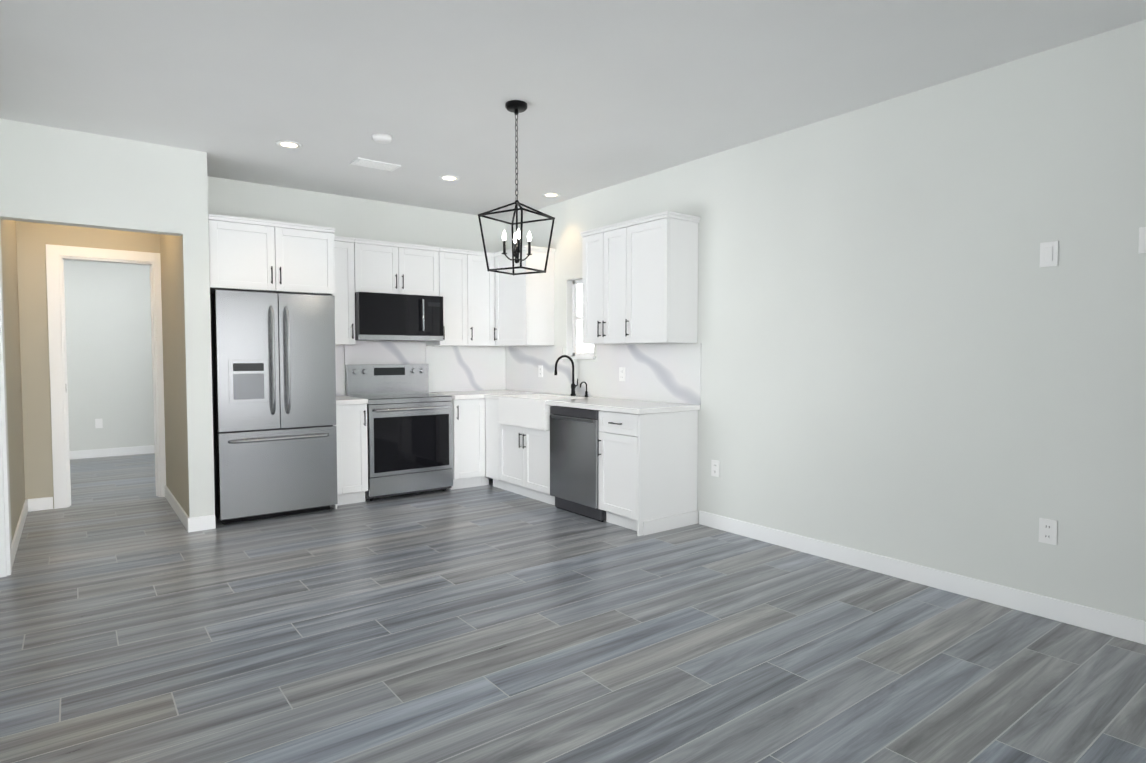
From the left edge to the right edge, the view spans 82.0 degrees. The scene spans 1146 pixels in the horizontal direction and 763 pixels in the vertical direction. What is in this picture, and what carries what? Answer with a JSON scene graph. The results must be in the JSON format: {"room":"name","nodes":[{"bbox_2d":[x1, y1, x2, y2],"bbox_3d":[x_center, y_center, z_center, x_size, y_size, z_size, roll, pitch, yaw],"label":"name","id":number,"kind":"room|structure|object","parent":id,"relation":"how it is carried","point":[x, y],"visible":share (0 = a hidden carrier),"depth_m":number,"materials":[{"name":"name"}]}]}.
{"room":"kitchen","nodes":[
{"label":"kitchen","id":0,"kind":"room"},
{"bbox_2d":[0,216,24,561],"bbox_3d":[-1.879,-0.163,1.814,0.120,2.780,8.920,-2,3,-37],"label":"wall","id":1,"kind":"structure","parent":0,"point":[8,244],"depth_m":4.66,"materials":[{"name":"paint"}]},
{"bbox_2d":[0,245,11,576],"bbox_3d":[-3.103,0.053,3.449,0.138,2.215,1.060,-2,3,-37],"label":"door frame","id":2,"kind":"structure","parent":1,"relation":"attached to","point":[5,539],"depth_m":3.85,"materials":[{"name":"white wood"}]},
{"bbox_2d":[11,499,30,565],"bbox_3d":[-3.951,1.057,4.707,0.017,0.105,1.890,-2,3,-37],"label":"baseboard","id":3,"kind":"structure","parent":1,"relation":"attached to","point":[26,508],"depth_m":4.68,"materials":[{"name":"white"}]},
{"bbox_2d":[16,221,160,508],"bbox_3d":[-4.152,-0.325,5.761,1.280,2.780,0.120,-2,3,-37],"label":"wall","id":4,"kind":"structure","parent":0,"point":[33,239],"depth_m":5.47,"materials":[{"name":"paint"}]},
{"bbox_2d":[46,244,165,508],"bbox_3d":[-4.080,-0.045,5.827,0.850,2.215,0.156,-2,3,-37],"label":"door frame","id":5,"kind":"structure","parent":4,"relation":"attached to","point":[57,256],"depth_m":5.60,"materials":[{"name":"white wood"}]},
{"bbox_2d":[0,119,182,235],"bbox_3d":[-3.244,-1.358,4.485,0.995,0.610,0.120,-2,3,-37],"label":"wall","id":6,"kind":"structure","parent":0,"point":[54,175],"depth_m":4.41,"materials":[{"name":"paint"}]},
{"bbox_2d":[64,260,153,450],"bbox_3d":[-6.183,-0.426,8.234,3.940,2.780,0.120,-2,3,-37],"label":"wall","id":7,"kind":"structure","parent":0,"point":[109,344],"depth_m":8.36,"materials":[{"name":"paint"}]},
{"bbox_2d":[95,419,102,427],"bbox_3d":[-5.995,0.530,8.336,0.075,0.120,0.008,-2,3,-37],"label":"outlet","id":8,"kind":"object","parent":7,"relation":"attached to","point":[98,423],"visible":1,"depth_m":8.33,"materials":[{"name":"white plastic"}]},
{"bbox_2d":[70,445,154,459],"bbox_3d":[-6.141,0.912,8.234,3.700,0.105,0.017,-2,3,-37],"label":"baseboard","id":9,"kind":"structure","parent":7,"relation":"attached to","point":[95,453],"depth_m":8.42,"materials":[{"name":"white wood"}]},
{"bbox_2d":[160,148,214,517],"bbox_3d":[-3.208,-0.312,5.441,0.165,2.780,1.530,-2,3,-37],"label":"wall","id":10,"kind":"structure","parent":0,"point":[186,338],"depth_m":4.86,"materials":[{"name":"paint"}]},
{"bbox_2d":[164,485,194,531],"bbox_3d":[-3.270,1.027,5.441,0.029,0.105,1.544,-2,3,-37],"label":"baseboard","id":11,"kind":"structure","parent":10,"relation":"attached to","point":[189,523],"depth_m":5.15,"materials":[{"name":"white wood"}]},
{"bbox_2d":[207,176,505,395],"bbox_3d":[-1.968,-0.352,6.414,2.990,2.780,0.120,-2,3,-37],"label":"wall","id":12,"kind":"structure","parent":0,"point":[347,216],"depth_m":6.24,"materials":[{"name":"paint"}]},
{"bbox_2d":[208,215,335,295],"bbox_3d":[-2.543,-0.983,5.442,0.920,0.522,0.689,-2,3,-37],"label":"upper cabinet","id":13,"kind":"object","parent":12,"relation":"attached to","point":[250,255],"depth_m":5.15,"materials":[{"name":"white"}]},
{"bbox_2d":[332,236,355,344],"bbox_3d":[-2.170,-0.799,5.959,0.285,0.932,0.330,-2,3,-37],"label":"upper cabinet","id":14,"kind":"object","parent":12,"relation":"attached to","point":[345,248],"depth_m":5.87,"materials":[{"name":"white"}]},
{"bbox_2d":[356,239,439,295],"bbox_3d":[-1.728,-1.048,6.285,0.822,0.462,0.330,-2,3,-37],"label":"upper cabinet","id":15,"kind":"object","parent":12,"relation":"attached to","point":[392,268],"depth_m":6.14,"materials":[{"name":"white wood"}]},
{"bbox_2d":[355,292,442,340],"bbox_3d":[-1.681,-0.601,6.242,0.816,0.423,0.456,-2,3,-37],"label":"microwave","id":16,"kind":"object","parent":15,"relation":"attached to","point":[390,317],"visible":1,"depth_m":6.08,"materials":[{"name":"grey metal"}]},
{"bbox_2d":[335,341,506,395],"bbox_3d":[-1.567,-0.144,6.644,2.040,0.514,0.012,-2,3,-37],"label":"backsplash","id":17,"kind":"structure","parent":12,"relation":"attached to","point":[451,368],"depth_m":6.79,"materials":[{"name":"stone"}]},
{"bbox_2d":[425,247,463,345],"bbox_3d":[-1.253,-0.828,6.655,0.366,0.932,0.330,-2,3,-37],"label":"upper cabinet","id":18,"kind":"object","parent":12,"relation":"attached to","point":[449,257],"depth_m":6.49,"materials":[{"name":"white"}]},
{"bbox_2d":[460,251,491,345],"bbox_3d":[-1.026,-0.833,6.789,0.393,0.932,0.391,-2,3,-37],"label":"upper cabinet","id":19,"kind":"object","parent":12,"relation":"attached to","point":[475,280],"depth_m":6.66,"materials":[{"name":"white"}]},
{"bbox_2d":[0,453,1145,762],"bbox_3d":[-1.761,1.167,4.045,5.840,0.060,12.240,-2,3,-37],"label":"floor","id":20,"kind":"structure","parent":0,"point":[484,623],"depth_m":2.91,"materials":[{"name":"grey tile"}]},
{"bbox_2d":[210,290,337,523],"bbox_3d":[-2.496,0.189,5.436,0.868,1.780,0.783,-2,3,-37],"label":"refrigerator","id":21,"kind":"object","parent":20,"relation":"on","point":[274,401],"visible":0.98,"depth_m":5.14,"materials":[{"name":"grey metal"}]},
{"bbox_2d":[336,404,367,505],"bbox_3d":[-2.085,0.623,5.904,0.284,0.876,0.610,-2,3,-37],"label":"base cabinet","id":22,"kind":"object","parent":20,"relation":"on","point":[351,419],"depth_m":5.68,"materials":[{"name":"white"}]},
{"bbox_2d":[336,396,367,404],"bbox_3d":[-2.078,0.165,5.876,0.284,0.038,0.635,-2,3,-37],"label":"countertop","id":23,"kind":"structure","parent":22,"relation":"on","point":[340,400],"depth_m":5.66,"materials":[{"name":"white stone"}]},
{"bbox_2d":[345,364,452,500],"bbox_3d":[-1.618,0.445,6.202,0.812,1.205,0.663,-2,3,-37],"label":"range","id":24,"kind":"object","parent":20,"relation":"on","point":[410,430],"visible":0.94,"depth_m":6.05,"materials":[{"name":"grey metal"}]},
{"bbox_2d":[447,398,479,489],"bbox_3d":[-1.178,0.594,6.593,0.338,0.876,0.610,-2,3,-37],"label":"base cabinet","id":25,"kind":"object","parent":20,"relation":"on","point":[466,412],"depth_m":6.35,"materials":[{"name":"white wood"}]},
{"bbox_2d":[429,390,523,399],"bbox_3d":[-0.995,0.131,6.696,0.778,0.038,0.638,-2,3,-37],"label":"countertop","id":26,"kind":"structure","parent":25,"relation":"on","point":[455,395],"depth_m":6.53,"materials":[{"name":"white stone"}]},
{"bbox_2d":[480,398,499,487],"bbox_3d":[-0.664,0.602,6.413,0.381,0.876,0.338,-2,3,-37],"label":"base cabinet","id":27,"kind":"object","parent":20,"relation":"on","point":[489,422],"depth_m":6.40,"materials":[{"name":"white wood"}]},
{"bbox_2d":[500,424,554,504],"bbox_3d":[-0.198,0.725,6.095,0.610,0.656,0.861,-2,3,-37],"label":"base cabinet","id":28,"kind":"object","parent":20,"relation":"on","point":[524,452],"depth_m":5.90,"materials":[{"name":"white"}]},
{"bbox_2d":[550,406,605,521],"bbox_3d":[0.228,0.641,5.485,0.607,0.872,0.612,-2,3,-37],"label":"dishwasher","id":29,"kind":"object","parent":20,"relation":"on","point":[574,457],"visible":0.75,"depth_m":5.27,"materials":[{"name":"grey metal"}]},
{"bbox_2d":[597,410,697,535],"bbox_3d":[0.577,0.657,5.071,0.610,0.876,0.460,-2,3,-37],"label":"base cabinet","id":30,"kind":"object","parent":20,"relation":"on","point":[647,475],"depth_m":4.88,"materials":[{"name":"white wood"}]},
{"bbox_2d":[482,389,699,414],"bbox_3d":[-0.143,0.161,5.965,0.652,0.038,2.834,-2,3,-37],"label":"countertop","id":31,"kind":"structure","parent":30,"relation":"on","point":[638,407],"depth_m":5.20,"materials":[{"name":"white stone"}]},
{"bbox_2d":[498,394,580,430],"bbox_3d":[-0.281,0.270,6.013,0.471,0.256,0.760,-2,3,-37],"label":"farmhouse sink","id":32,"kind":"object","parent":31,"relation":"in","point":[530,411],"visible":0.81,"depth_m":5.87,"materials":[{"name":"white ceramic"}]},
{"bbox_2d":[554,355,587,396],"bbox_3d":[-0.014,-0.052,6.032,0.240,0.380,0.244,-2,3,-37],"label":"faucet","id":33,"kind":"object","parent":31,"relation":"on","point":[573,386],"visible":1,"depth_m":6.12,"materials":[{"name":"black metal"}]},
{"bbox_2d":[0,0,1145,218],"bbox_3d":[-1.761,-1.681,3.928,5.840,0.080,12.240,-2,3,-37],"label":"ceiling","id":34,"kind":"structure","parent":0,"point":[612,92],"depth_m":3.48,"materials":[{"name":"paint"}]},
{"bbox_2d":[276,140,301,148],"bbox_3d":[-1.999,-1.667,4.640,0.170,0.006,0.170,-2,3,-37],"label":"recessed light","id":35,"kind":"object","parent":34,"relation":"in","point":[288,144],"visible":1,"depth_m":4.64,"materials":[{"name":"white"}]},
{"bbox_2d":[350,157,400,171],"bbox_3d":[-1.534,-1.681,5.119,0.340,0.016,0.180,-2,3,-37],"label":"ceiling vent","id":36,"kind":"object","parent":34,"relation":"in","point":[374,164],"visible":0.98,"depth_m":5.09,"materials":[{"name":"white metal"}]},
{"bbox_2d":[372,133,391,143],"bbox_3d":[-1.294,-1.646,4.473,0.132,0.034,0.132,-2,3,-37],"label":"smoke detector","id":37,"kind":"object","parent":34,"relation":"attached to","point":[382,138],"visible":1,"depth_m":4.43,"materials":[{"name":"white plastic"}]},
{"bbox_2d":[439,175,459,180],"bbox_3d":[-1.036,-1.703,5.521,0.170,0.006,0.170,-2,3,-37],"label":"recessed light","id":38,"kind":"object","parent":34,"relation":"in","point":[449,178],"visible":1,"depth_m":5.52,"materials":[{"name":"white"}]},
{"bbox_2d":[478,100,554,275],"bbox_3d":[-0.334,-1.145,3.916,0.331,0.987,0.331,2,3,33],"label":"pendant lantern","id":39,"kind":"object","parent":34,"relation":"hanging from","point":[515,107],"visible":1,"depth_m":3.90,"materials":[{"name":"black metal"}]},
{"bbox_2d":[542,193,560,197],"bbox_3d":[-0.200,-1.727,6.106,0.170,0.006,0.170,-2,3,-37],"label":"recessed light","id":40,"kind":"object","parent":34,"relation":"in","point":[551,195],"visible":1,"depth_m":6.11,"materials":[{"name":"white"}]},
{"bbox_2d":[505,20,1145,620],"bbox_3d":[1.727,-0.258,4.124,0.120,2.780,8.240,-2,3,-37],"label":"wall","id":41,"kind":"structure","parent":0,"point":[911,352],"depth_m":3.63,"materials":[{"name":"paint"}]},
{"bbox_2d":[492,247,554,345],"bbox_3d":[-0.525,-0.827,6.643,0.391,0.932,0.609,-2,3,-37],"label":"upper cabinet","id":42,"kind":"object","parent":41,"relation":"attached to","point":[522,305],"depth_m":6.47,"materials":[{"name":"white wood"}]},
{"bbox_2d":[562,278,595,358],"bbox_3d":[0.100,-0.594,6.229,0.150,0.760,0.480,-2,3,-37],"label":"kitchen window","id":43,"kind":"structure","parent":41,"relation":"in","point":[576,348],"depth_m":6.37,"materials":[{"name":"white"}]},
{"bbox_2d":[580,223,619,343],"bbox_3d":[0.397,-0.780,5.481,0.330,0.932,0.619,-2,3,-37],"label":"upper cabinet","id":44,"kind":"object","parent":41,"relation":"attached to","point":[600,247],"depth_m":5.42,"materials":[{"name":"white"}]},
{"bbox_2d":[503,343,701,404],"bbox_3d":[0.113,-0.102,6.146,0.012,0.472,2.839,-2,3,-37],"label":"backsplash","id":45,"kind":"structure","parent":41,"relation":"attached to","point":[669,373],"depth_m":5.77,"materials":[{"name":"stone"}]},
{"bbox_2d":[538,365,542,376],"bbox_3d":[-0.331,-0.104,6.714,0.008,0.120,0.075,-2,3,-37],"label":"outlet","id":46,"kind":"object","parent":45,"relation":"attached to","point":[540,367],"depth_m":6.71,"materials":[{"name":"white plastic"}]},
{"bbox_2d":[619,367,624,380],"bbox_3d":[0.425,-0.063,5.719,0.008,0.120,0.075,-2,3,-37],"label":"outlet","id":47,"kind":"object","parent":45,"relation":"attached to","point":[621,373],"depth_m":5.72,"materials":[{"name":"white plastic"}]},
{"bbox_2d":[620,211,699,343],"bbox_3d":[0.667,-0.765,5.126,0.330,0.932,0.509,-2,3,-37],"label":"upper cabinet","id":48,"kind":"object","parent":41,"relation":"attached to","point":[640,280],"depth_m":4.97,"materials":[{"name":"white wood"}]},
{"bbox_2d":[711,460,719,476],"bbox_3d":[1.064,0.650,4.927,0.008,0.120,0.075,-2,3,-37],"label":"outlet","id":49,"kind":"object","parent":41,"relation":"attached to","point":[715,465],"depth_m":4.92,"materials":[{"name":"white plastic"}]},
{"bbox_2d":[699,511,1145,644],"bbox_3d":[2.531,1.127,3.007,0.017,0.105,5.160,-2,3,-37],"label":"baseboard","id":50,"kind":"structure","parent":41,"relation":"attached to","point":[1111,624],"depth_m":3.61,"materials":[{"name":"white"}]},
{"bbox_2d":[1039,518,1057,544],"bbox_3d":[2.340,0.739,3.249,0.008,0.120,0.075,-2,3,-37],"label":"outlet","id":51,"kind":"object","parent":41,"relation":"attached to","point":[1047,531],"depth_m":3.25,"materials":[{"name":"white plastic"}]},
{"bbox_2d":[1039,241,1058,266],"bbox_3d":[2.322,-0.621,3.217,0.009,0.120,0.075,-2,3,-37],"label":"light switch","id":52,"kind":"object","parent":41,"relation":"attached to","point":[1048,254],"visible":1,"depth_m":3.21,"materials":[{"name":"white plastic"}]},
{"bbox_2d":[1138,227,1145,252],"bbox_3d":[2.561,-0.628,2.895,0.018,0.115,0.120,-2,3,-37],"label":"thermostat","id":53,"kind":"object","parent":41,"relation":"attached to","point":[1142,241],"visible":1,"depth_m":2.93,"materials":[{"name":"white plastic"}]}
]}

